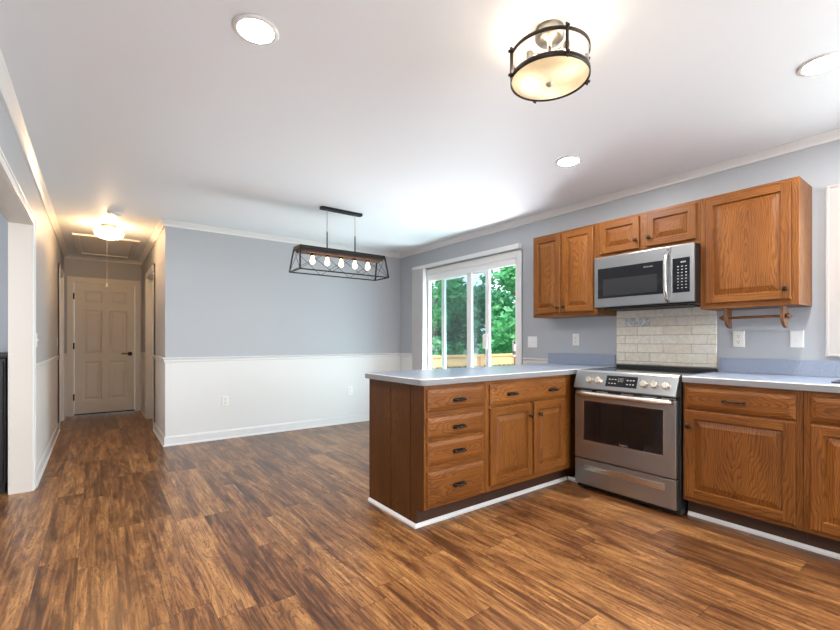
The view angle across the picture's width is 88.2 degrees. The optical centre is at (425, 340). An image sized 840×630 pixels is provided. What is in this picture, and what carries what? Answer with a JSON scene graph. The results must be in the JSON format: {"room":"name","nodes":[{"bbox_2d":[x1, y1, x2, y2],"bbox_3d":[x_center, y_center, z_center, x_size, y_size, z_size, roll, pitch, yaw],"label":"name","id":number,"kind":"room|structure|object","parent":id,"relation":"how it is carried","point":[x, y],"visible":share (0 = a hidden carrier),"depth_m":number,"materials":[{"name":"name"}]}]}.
{"room":"kitchen","nodes":[
{"label":"kitchen","id":0,"kind":"room"},
{"bbox_2d":[0,212,7,351],"bbox_3d":[-4.822,-0.077,2.943,3.080,2.440,0.120,0,0,-37],"label":"wall","id":1,"kind":"structure","parent":0,"point":[3,222],"depth_m":3.75,"materials":[{"name":"grey paint"}]},
{"bbox_2d":[0,97,63,467],"bbox_3d":[-2.197,-0.077,2.140,0.130,2.440,10.866,0,0,-37],"label":"wall","id":2,"kind":"structure","parent":0,"point":[49,254],"depth_m":3.93,"materials":[{"name":"grey paint"}]},
{"bbox_2d":[0,147,35,494],"bbox_3d":[-2.235,0.126,2.189,0.133,2.035,2.690,0,0,-37],"label":"trim","id":3,"kind":"structure","parent":2,"relation":"attached to","point":[19,224],"depth_m":3.24,"materials":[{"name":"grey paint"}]},
{"bbox_2d":[0,49,67,257],"bbox_3d":[-2.125,-1.269,2.195,0.050,0.056,10.866,0,0,-37],"label":"trim","id":4,"kind":"structure","parent":2,"relation":"attached to","point":[7,93],"depth_m":2.76,"materials":[{"name":"white wood"}]},
{"bbox_2d":[36,423,59,487],"bbox_3d":[-3.842,1.091,4.434,0.024,0.104,2.700,0,0,-37],"label":"baseboard","id":5,"kind":"structure","parent":2,"relation":"attached to","point":[45,457],"depth_m":4.10,"materials":[{"name":"white wood"}]},
{"bbox_2d":[36,355,60,370],"bbox_3d":[-3.841,0.212,4.435,0.026,0.052,2.700,0,0,-37],"label":"trim","id":6,"kind":"structure","parent":2,"relation":"attached to","point":[44,363],"depth_m":4.05,"materials":[{"name":"white wood"}]},
{"bbox_2d":[58,263,63,428],"bbox_3d":[-4.975,0.081,5.828,0.135,2.125,0.890,0,0,-37],"label":"door","id":7,"kind":"structure","parent":2,"relation":"in","point":[60,270],"depth_m":6.13,"materials":[{"name":"white wood"}]},
{"bbox_2d":[64,258,141,409],"bbox_3d":[-5.080,-0.077,6.848,1.233,2.440,0.120,0,0,-37],"label":"wall","id":8,"kind":"structure","parent":0,"point":[72,267],"depth_m":6.73,"materials":[{"name":"grey paint"}]},
{"bbox_2d":[65,254,140,264],"bbox_3d":[-5.024,-1.269,6.784,0.983,0.056,0.050,0,0,-37],"label":"trim","id":9,"kind":"structure","parent":8,"relation":"attached to","point":[71,256],"depth_m":6.76,"materials":[{"name":"white wood"}]},
{"bbox_2d":[67,276,140,416],"bbox_3d":[-5.051,0.086,6.836,0.929,2.113,0.164,0,0,-37],"label":"door","id":10,"kind":"structure","parent":8,"relation":"in","point":[104,323],"depth_m":6.80,"materials":[{"name":"white wood"}]},
{"bbox_2d":[142,226,177,436],"bbox_3d":[-3.685,-0.077,5.932,0.120,2.440,3.026,0,0,-37],"label":"wall","id":11,"kind":"structure","parent":0,"point":[164,253],"depth_m":4.75,"materials":[{"name":"grey paint"}]},
{"bbox_2d":[140,405,144,416],"bbox_3d":[-4.388,1.091,6.739,0.024,0.104,0.891,0,0,-37],"label":"baseboard","id":12,"kind":"structure","parent":11,"relation":"attached to","point":[142,410],"depth_m":6.79,"materials":[{"name":"white wood"}]},
{"bbox_2d":[145,263,154,428],"bbox_3d":[-3.742,0.081,5.986,0.135,2.125,1.090,0,0,-37],"label":"door","id":13,"kind":"structure","parent":11,"relation":"in","point":[150,274],"depth_m":6.33,"materials":[{"name":"white wood"}]},
{"bbox_2d":[139,220,164,264],"bbox_3d":[-3.738,-1.269,5.861,0.050,0.056,3.076,0,0,-37],"label":"trim","id":14,"kind":"structure","parent":11,"relation":"attached to","point":[160,226],"depth_m":5.50,"materials":[{"name":"white wood"}]},
{"bbox_2d":[153,355,163,361],"bbox_3d":[-3.135,0.212,5.087,0.026,0.052,1.066,0,0,-37],"label":"trim","id":15,"kind":"structure","parent":11,"relation":"attached to","point":[158,358],"depth_m":5.04,"materials":[{"name":"white wood"}]},
{"bbox_2d":[153,423,164,445],"bbox_3d":[-3.135,1.091,5.088,0.024,0.104,1.064,0,0,-37],"label":"baseboard","id":16,"kind":"structure","parent":11,"relation":"attached to","point":[156,430],"depth_m":5.03,"materials":[{"name":"white wood"}]},
{"bbox_2d":[178,228,400,434],"bbox_3d":[-1.587,-0.077,5.701,2.942,2.440,0.120,0,0,-37],"label":"wall","id":17,"kind":"structure","parent":0,"point":[238,295],"depth_m":5.37,"materials":[{"name":"grey paint"}]},
{"bbox_2d":[222,396,227,405],"bbox_3d":[-2.337,0.706,5.051,0.072,0.116,0.008,0,0,-37],"label":"wall outlet","id":18,"kind":"object","parent":17,"relation":"attached to","point":[224,398],"visible":1,"depth_m":5.05,"materials":[{"name":"white plastic"}]},
{"bbox_2d":[163,413,368,446],"bbox_3d":[-1.601,1.091,5.600,3.086,0.104,0.024,0,0,-37],"label":"baseboard","id":19,"kind":"structure","parent":17,"relation":"attached to","point":[289,426],"depth_m":5.28,"materials":[{"name":"white wood"}]},
{"bbox_2d":[160,219,399,257],"bbox_3d":[-1.603,-1.269,5.582,3.112,0.056,0.050,0,0,-37],"label":"trim","id":20,"kind":"structure","parent":17,"relation":"attached to","point":[170,223],"depth_m":5.31,"materials":[{"name":"white wood"}]},
{"bbox_2d":[163,353,399,362],"bbox_3d":[-1.601,0.212,5.599,3.088,0.052,0.026,0,0,-37],"label":"trim","id":21,"kind":"structure","parent":17,"relation":"attached to","point":[276,357],"depth_m":5.38,"materials":[{"name":"white wood"}]},
{"bbox_2d":[348,387,351,394],"bbox_3d":[-1.050,0.699,6.028,0.072,0.116,0.008,0,0,-37],"label":"wall outlet","id":22,"kind":"object","parent":17,"relation":"attached to","point":[349,388],"visible":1,"depth_m":6.02,"materials":[{"name":"white plastic"}]},
{"bbox_2d":[0,0,839,260],"bbox_3d":[-1.814,-1.337,2.534,7.375,0.080,11.270,0,0,-37],"label":"ceiling","id":23,"kind":"structure","parent":0,"point":[406,116],"depth_m":2.39,"materials":[{"name":"white paint"}]},
{"bbox_2d":[72,233,139,286],"bbox_3d":[-4.411,-0.994,5.986,0.683,0.606,1.449,0,0,-37],"label":"attic hatch","id":24,"kind":"object","parent":23,"relation":"attached to","point":[90,244],"visible":1,"depth_m":5.87,"materials":[{"name":"white wood"}]},
{"bbox_2d":[101,224,116,236],"bbox_3d":[-3.570,-1.216,4.886,0.286,0.159,0.286,0,0,-37],"label":"hall ceiling light","id":25,"kind":"object","parent":23,"relation":"attached to","point":[107,226],"visible":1,"depth_m":4.86,"materials":[{"name":"white glass"}]},
{"bbox_2d":[107,211,122,216],"bbox_3d":[-3.147,-1.282,4.391,0.136,0.029,0.136,0,0,-37],"label":"smoke detector","id":26,"kind":"object","parent":23,"relation":"attached to","point":[112,213],"visible":1,"depth_m":4.36,"materials":[{"name":"white plastic"}]},
{"bbox_2d":[232,14,278,45],"bbox_3d":[-0.709,-1.293,1.810,0.184,0.006,0.184,0,0,-37],"label":"recessed light","id":27,"kind":"object","parent":23,"relation":"in","point":[254,29],"visible":1,"depth_m":1.80,"materials":[{"name":"white plastic"}]},
{"bbox_2d":[289,206,388,280],"bbox_3d":[-0.843,-0.972,4.320,0.958,0.648,0.282,0,0,-37],"label":"linear pendant light","id":28,"kind":"object","parent":23,"relation":"hanging from","point":[327,252],"visible":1,"depth_m":4.26,"materials":[{"name":"black metal"}]},
{"bbox_2d":[310,253,314,263],"bbox_3d":[-1.081,-0.780,4.139,0.048,0.100,0.048,0,0,-37],"label":"bulb","id":29,"kind":"object","parent":28,"relation":"attached to","point":[313,254],"depth_m":4.12,"materials":[{"name":"white glass"}]},
{"bbox_2d":[325,255,329,265],"bbox_3d":[-0.961,-0.780,4.230,0.048,0.100,0.048,0,0,-37],"label":"bulb","id":30,"kind":"object","parent":28,"relation":"attached to","point":[327,262],"depth_m":4.22,"materials":[{"name":"white glass"}]},
{"bbox_2d":[339,257,342,266],"bbox_3d":[-0.842,-0.780,4.321,0.048,0.100,0.048,0,0,-37],"label":"bulb","id":31,"kind":"object","parent":28,"relation":"attached to","point":[341,261],"depth_m":4.31,"materials":[{"name":"white glass"}]},
{"bbox_2d":[352,259,356,268],"bbox_3d":[-0.722,-0.780,4.412,0.048,0.100,0.048,0,0,-37],"label":"bulb","id":32,"kind":"object","parent":28,"relation":"attached to","point":[354,265],"depth_m":4.40,"materials":[{"name":"white glass"}]},
{"bbox_2d":[365,260,369,269],"bbox_3d":[-0.603,-0.780,4.502,0.048,0.100,0.048,0,0,-37],"label":"bulb","id":33,"kind":"object","parent":28,"relation":"attached to","point":[367,267],"depth_m":4.49,"materials":[{"name":"white glass"}]},
{"bbox_2d":[508,19,590,103],"bbox_3d":[0.517,-1.177,1.809,0.322,0.239,0.322,0,0,-37],"label":"drum ceiling light","id":34,"kind":"object","parent":23,"relation":"attached to","point":[557,74],"visible":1,"depth_m":1.77,"materials":[{"name":"beige glass"}]},
{"bbox_2d":[526,50,539,58],"bbox_3d":[0.461,-1.153,1.806,0.098,0.088,0.071,0,0,-37],"label":"socket","id":35,"kind":"object","parent":34,"relation":"attached to","point":[529,53],"depth_m":1.79,"materials":[{"name":"white"}]},
{"bbox_2d":[556,40,570,49],"bbox_3d":[0.548,-1.153,1.765,0.046,0.088,0.108,0,0,-37],"label":"bulb","id":36,"kind":"object","parent":34,"relation":"attached to","point":[563,46],"depth_m":1.73,"materials":[{"name":"white glass"}]},
{"bbox_2d":[555,156,581,166],"bbox_3d":[1.032,-1.293,3.131,0.184,0.006,0.184,0,0,-37],"label":"recessed light","id":37,"kind":"object","parent":23,"relation":"in","point":[566,161],"visible":1,"depth_m":3.12,"materials":[{"name":"white plastic"}]},
{"bbox_2d":[796,51,839,76],"bbox_3d":[1.859,-1.293,2.032,0.184,0.006,0.184,0,0,-37],"label":"recessed light","id":38,"kind":"object","parent":23,"relation":"in","point":[821,64],"visible":1,"depth_m":2.03,"materials":[{"name":"white plastic"}]},
{"bbox_2d":[0,411,839,629],"bbox_3d":[-1.814,1.173,2.534,7.375,0.060,11.270,0,0,-37],"label":"floor","id":39,"kind":"structure","parent":0,"point":[120,529],"depth_m":2.31,"materials":[{"name":"laminate"}]},
{"bbox_2d":[0,352,7,493],"bbox_3d":[-3.690,0.618,3.086,1.096,1.050,0.520,0,0,-37],"label":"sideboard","id":40,"kind":"object","parent":39,"relation":"on","point":[3,355],"visible":0.47,"depth_m":3.23,"materials":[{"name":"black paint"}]},
{"bbox_2d":[369,379,484,523],"bbox_3d":[0.014,0.706,2.971,0.512,0.875,0.702,0,0,-37],"label":"base cabinet","id":41,"kind":"object","parent":39,"relation":"on","point":[427,443],"visible":0.98,"depth_m":2.75,"materials":[{"name":"brown wood"}]},
{"bbox_2d":[368,497,415,528],"bbox_3d":[-0.232,1.131,2.861,0.013,0.025,0.578,0,0,-37],"label":"trim","id":42,"kind":"structure","parent":41,"relation":"attached to","point":[398,516],"depth_m":2.84,"materials":[{"name":"white wood"}]},
{"bbox_2d":[477,374,575,503],"bbox_3d":[0.847,0.706,3.604,1.578,0.875,0.701,0,0,-37],"label":"base cabinet","id":43,"kind":"object","parent":39,"relation":"on","point":[530,422],"visible":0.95,"depth_m":3.13,"materials":[{"name":"brown wood"}]},
{"bbox_2d":[365,353,615,385],"bbox_3d":[0.616,0.196,3.467,2.133,0.142,0.708,0,0,-37],"label":"countertop","id":44,"kind":"structure","parent":43,"relation":"on","point":[558,363],"depth_m":3.21,"materials":[{"name":"laminate"}]},
{"bbox_2d":[415,476,566,528],"bbox_3d":[0.549,1.131,3.100,1.546,0.025,0.013,0,0,-37],"label":"trim","id":45,"kind":"structure","parent":43,"relation":"attached to","point":[471,508],"depth_m":2.99,"materials":[{"name":"white wood"}]},
{"bbox_2d":[574,364,717,514],"bbox_3d":[1.629,0.674,3.264,0.726,0.938,0.763,0,0,-37],"label":"range","id":46,"kind":"object","parent":39,"relation":"on","point":[629,418],"visible":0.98,"depth_m":3.04,"materials":[{"name":"silver metal"}]},
{"bbox_2d":[586,367,713,376],"bbox_3d":[1.662,0.233,3.287,0.527,0.009,0.759,0,0,-37],"label":"cooktop","id":47,"kind":"object","parent":46,"relation":"in","point":[682,371],"depth_m":3.30,"materials":[{"name":"black glass"}]},
{"bbox_2d":[683,382,806,543],"bbox_3d":[2.075,0.706,2.741,0.666,0.875,0.598,0,0,-37],"label":"base cabinet","id":48,"kind":"object","parent":39,"relation":"on","point":[743,446],"visible":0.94,"depth_m":2.53,"materials":[{"name":"brown wood"}]},
{"bbox_2d":[804,391,839,553],"bbox_3d":[2.542,0.706,2.130,0.661,0.875,0.937,0,0,-37],"label":"base cabinet","id":49,"kind":"object","parent":39,"relation":"on","point":[821,409],"visible":0.87,"depth_m":2.26,"materials":[{"name":"brown wood"}]},
{"bbox_2d":[682,358,839,392],"bbox_3d":[2.376,0.196,2.379,0.646,0.142,1.536,0,0,-37],"label":"countertop","id":50,"kind":"structure","parent":49,"relation":"on","point":[805,375],"depth_m":2.74,"materials":[{"name":"laminate"}]},
{"bbox_2d":[687,511,839,559],"bbox_3d":[2.187,1.131,2.236,0.013,0.025,1.536,0,0,-37],"label":"trim","id":51,"kind":"structure","parent":49,"relation":"attached to","point":[704,517],"depth_m":2.50,"materials":[{"name":"white wood"}]},
{"bbox_2d":[401,140,839,371],"bbox_3d":[2.003,-0.077,3.505,0.120,2.440,7.960,0,0,-37],"label":"wall","id":52,"kind":"structure","parent":0,"point":[819,166],"depth_m":3.28,"materials":[{"name":"grey paint"}]},
{"bbox_2d":[400,353,411,356],"bbox_3d":[-0.237,0.212,6.334,0.026,0.052,0.505,0,0,-37],"label":"trim","id":53,"kind":"structure","parent":52,"relation":"attached to","point":[401,354],"depth_m":6.39,"materials":[{"name":"white wood"}]},
{"bbox_2d":[412,243,520,369],"bbox_3d":[0.420,0.035,5.408,0.099,2.155,1.955,0,0,-37],"label":"vertical blind","id":54,"kind":"object","parent":52,"relation":"attached to","point":[419,273],"visible":0.73,"depth_m":5.98,"materials":[{"name":"white plastic"}]},
{"bbox_2d":[426,249,521,368],"bbox_3d":[0.516,0.082,5.427,0.164,2.123,1.846,0,0,-37],"label":"door","id":55,"kind":"structure","parent":52,"relation":"in","point":[470,268],"depth_m":5.23,"materials":[{"name":"white plastic"}]},
{"bbox_2d":[528,336,536,347],"bbox_3d":[1.118,0.015,4.557,0.016,0.116,0.118,0,0,-37],"label":"light switch","id":56,"kind":"object","parent":52,"relation":"attached to","point":[532,341],"visible":1,"depth_m":4.55,"materials":[{"name":"white plastic"}]},
{"bbox_2d":[522,358,547,363],"bbox_3d":[1.142,0.212,4.518,0.026,0.052,0.325,0,0,-37],"label":"trim","id":57,"kind":"structure","parent":52,"relation":"attached to","point":[525,360],"depth_m":4.51,"materials":[{"name":"white wood"}]},
{"bbox_2d":[533,223,616,318],"bbox_3d":[1.343,-0.602,3.982,0.351,0.768,0.678,0,0,-37],"label":"upper cabinet","id":58,"kind":"object","parent":52,"relation":"attached to","point":[563,262],"visible":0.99,"depth_m":3.87,"materials":[{"name":"brown wood"}]},
{"bbox_2d":[572,334,578,345],"bbox_3d":[1.435,-0.009,4.146,0.008,0.116,0.072,0,0,-37],"label":"wall outlet","id":59,"kind":"object","parent":52,"relation":"attached to","point":[575,337],"visible":1,"depth_m":4.14,"materials":[{"name":"white plastic"}]},
{"bbox_2d":[400,128,839,257],"bbox_3d":[1.972,-1.269,3.406,0.050,0.056,7.840,0,0,-37],"label":"trim","id":60,"kind":"structure","parent":52,"relation":"attached to","point":[832,135],"depth_m":3.48,"materials":[{"name":"white wood"}]},
{"bbox_2d":[598,199,700,257],"bbox_3d":[1.782,-0.833,3.405,0.351,0.307,0.770,0,0,-37],"label":"upper cabinet","id":61,"kind":"object","parent":52,"relation":"attached to","point":[678,224],"visible":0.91,"depth_m":3.27,"materials":[{"name":"brown wood"}]},
{"bbox_2d":[594,242,700,310],"bbox_3d":[1.740,-0.463,3.358,0.460,0.424,0.747,0,0,-37],"label":"microwave oven","id":62,"kind":"object","parent":61,"relation":"attached to","point":[669,277],"visible":1,"depth_m":3.21,"materials":[{"name":"silver metal"}]},
{"bbox_2d":[617,307,716,367],"bbox_3d":[1.917,-0.027,3.509,0.011,0.460,0.776,0,0,-37],"label":"tile backsplash","id":63,"kind":"structure","parent":52,"relation":"attached to","point":[684,337],"depth_m":3.47,"materials":[{"name":"beige tile"}]},
{"bbox_2d":[733,331,744,346],"bbox_3d":[2.234,-0.011,3.094,0.008,0.116,0.072,0,0,-37],"label":"wall outlet","id":64,"kind":"object","parent":52,"relation":"attached to","point":[738,336],"visible":1,"depth_m":3.09,"materials":[{"name":"white plastic"}]},
{"bbox_2d":[701,176,811,310],"bbox_3d":[2.177,-0.602,2.885,0.351,0.768,0.532,0,0,-37],"label":"upper cabinet","id":65,"kind":"object","parent":52,"relation":"attached to","point":[756,241],"visible":1,"depth_m":2.75,"materials":[{"name":"brown wood"}]},
{"bbox_2d":[719,305,792,328],"bbox_3d":[2.147,-0.149,2.830,0.098,0.136,0.390,0,0,-37],"label":"paper towel holder","id":66,"kind":"object","parent":65,"relation":"attached to","point":[784,315],"visible":1,"depth_m":2.80,"materials":[{"name":"brown wood"}]},
{"bbox_2d":[790,330,803,347],"bbox_3d":[2.426,-0.010,2.834,0.016,0.116,0.072,0,0,-37],"label":"light switch","id":67,"kind":"object","parent":52,"relation":"attached to","point":[796,336],"visible":1,"depth_m":2.83,"materials":[{"name":"white plastic"}]},
{"bbox_2d":[826,184,839,356],"bbox_3d":[2.851,-0.432,2.366,0.146,1.062,0.972,0,0,-37],"label":"window","id":68,"kind":"structure","parent":52,"relation":"in","point":[833,191],"depth_m":2.69,"materials":[{"name":"white plastic"}]},
{"bbox_3d":[2.563,1.345,7.191,5.220,0.195,3.953,0,0,-37],"label":"floor","id":69,"kind":"structure","parent":0,"visible":0},
{"bbox_2d":[431,353,513,368],"bbox_3d":[1.434,0.759,8.708,5.228,0.976,0.205,0,0,-37],"label":"deck railing","id":70,"kind":"object","parent":69,"relation":"on","point":[478,359],"visible":0.14,"depth_m":8.29,"materials":[{"name":"brown wood"}]},
{"label":"outside","id":71,"kind":"structure","parent":0,"visible":0},
{"bbox_3d":[14.814,1.968,33.225,56.215,0.150,85.000,0,0,-37],"label":"lawn","id":72,"kind":"structure","parent":71,"visible":0},
{"bbox_2d":[431,277,466,368],"bbox_3d":[-0.013,-0.647,14.824,3.223,5.080,3.196,0,0,16],"label":"tree","id":73,"kind":"object","parent":72,"relation":"on","point":[455,289],"visible":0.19,"depth_m":13.73,"materials":[{"name":"green plant"}]},
{"bbox_2d":[433,283,466,354],"bbox_3d":[1.004,-0.944,27.257,2.879,5.674,3.802,0,0,-37],"label":"tree","id":74,"kind":"object","parent":72,"relation":"on","point":[434,283],"visible":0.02,"depth_m":26.77,"materials":[{"name":"green plant"}]},
{"bbox_2d":[433,282,497,367],"bbox_3d":[1.633,-0.909,19.584,3.341,5.604,3.212,0,0,25],"label":"tree","id":75,"kind":"object","parent":72,"relation":"on","point":[458,322],"visible":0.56,"depth_m":18.70,"materials":[{"name":"green plant"}]},
{"bbox_2d":[465,285,514,353],"bbox_3d":[3.792,-0.614,24.139,3.194,5.014,3.182,0,0,34],"label":"tree","id":76,"kind":"object","parent":72,"relation":"on","point":[475,312],"visible":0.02,"depth_m":23.92,"materials":[{"name":"green plant"}]},
{"bbox_2d":[475,265,514,365],"bbox_3d":[2.832,-0.838,11.256,3.081,5.462,3.455,0,0,7],"label":"tree","id":77,"kind":"object","parent":72,"relation":"on","point":[503,334],"visible":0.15,"depth_m":10.61,"materials":[{"name":"green plant"}]},
{"bbox_2d":[491,285,514,311],"bbox_3d":[4.311,-0.671,16.671,3.511,5.129,3.114,0,0,35],"label":"tree","id":78,"kind":"object","parent":72,"relation":"on","point":[495,297],"visible":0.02,"depth_m":16.29,"materials":[{"name":"green plant"}]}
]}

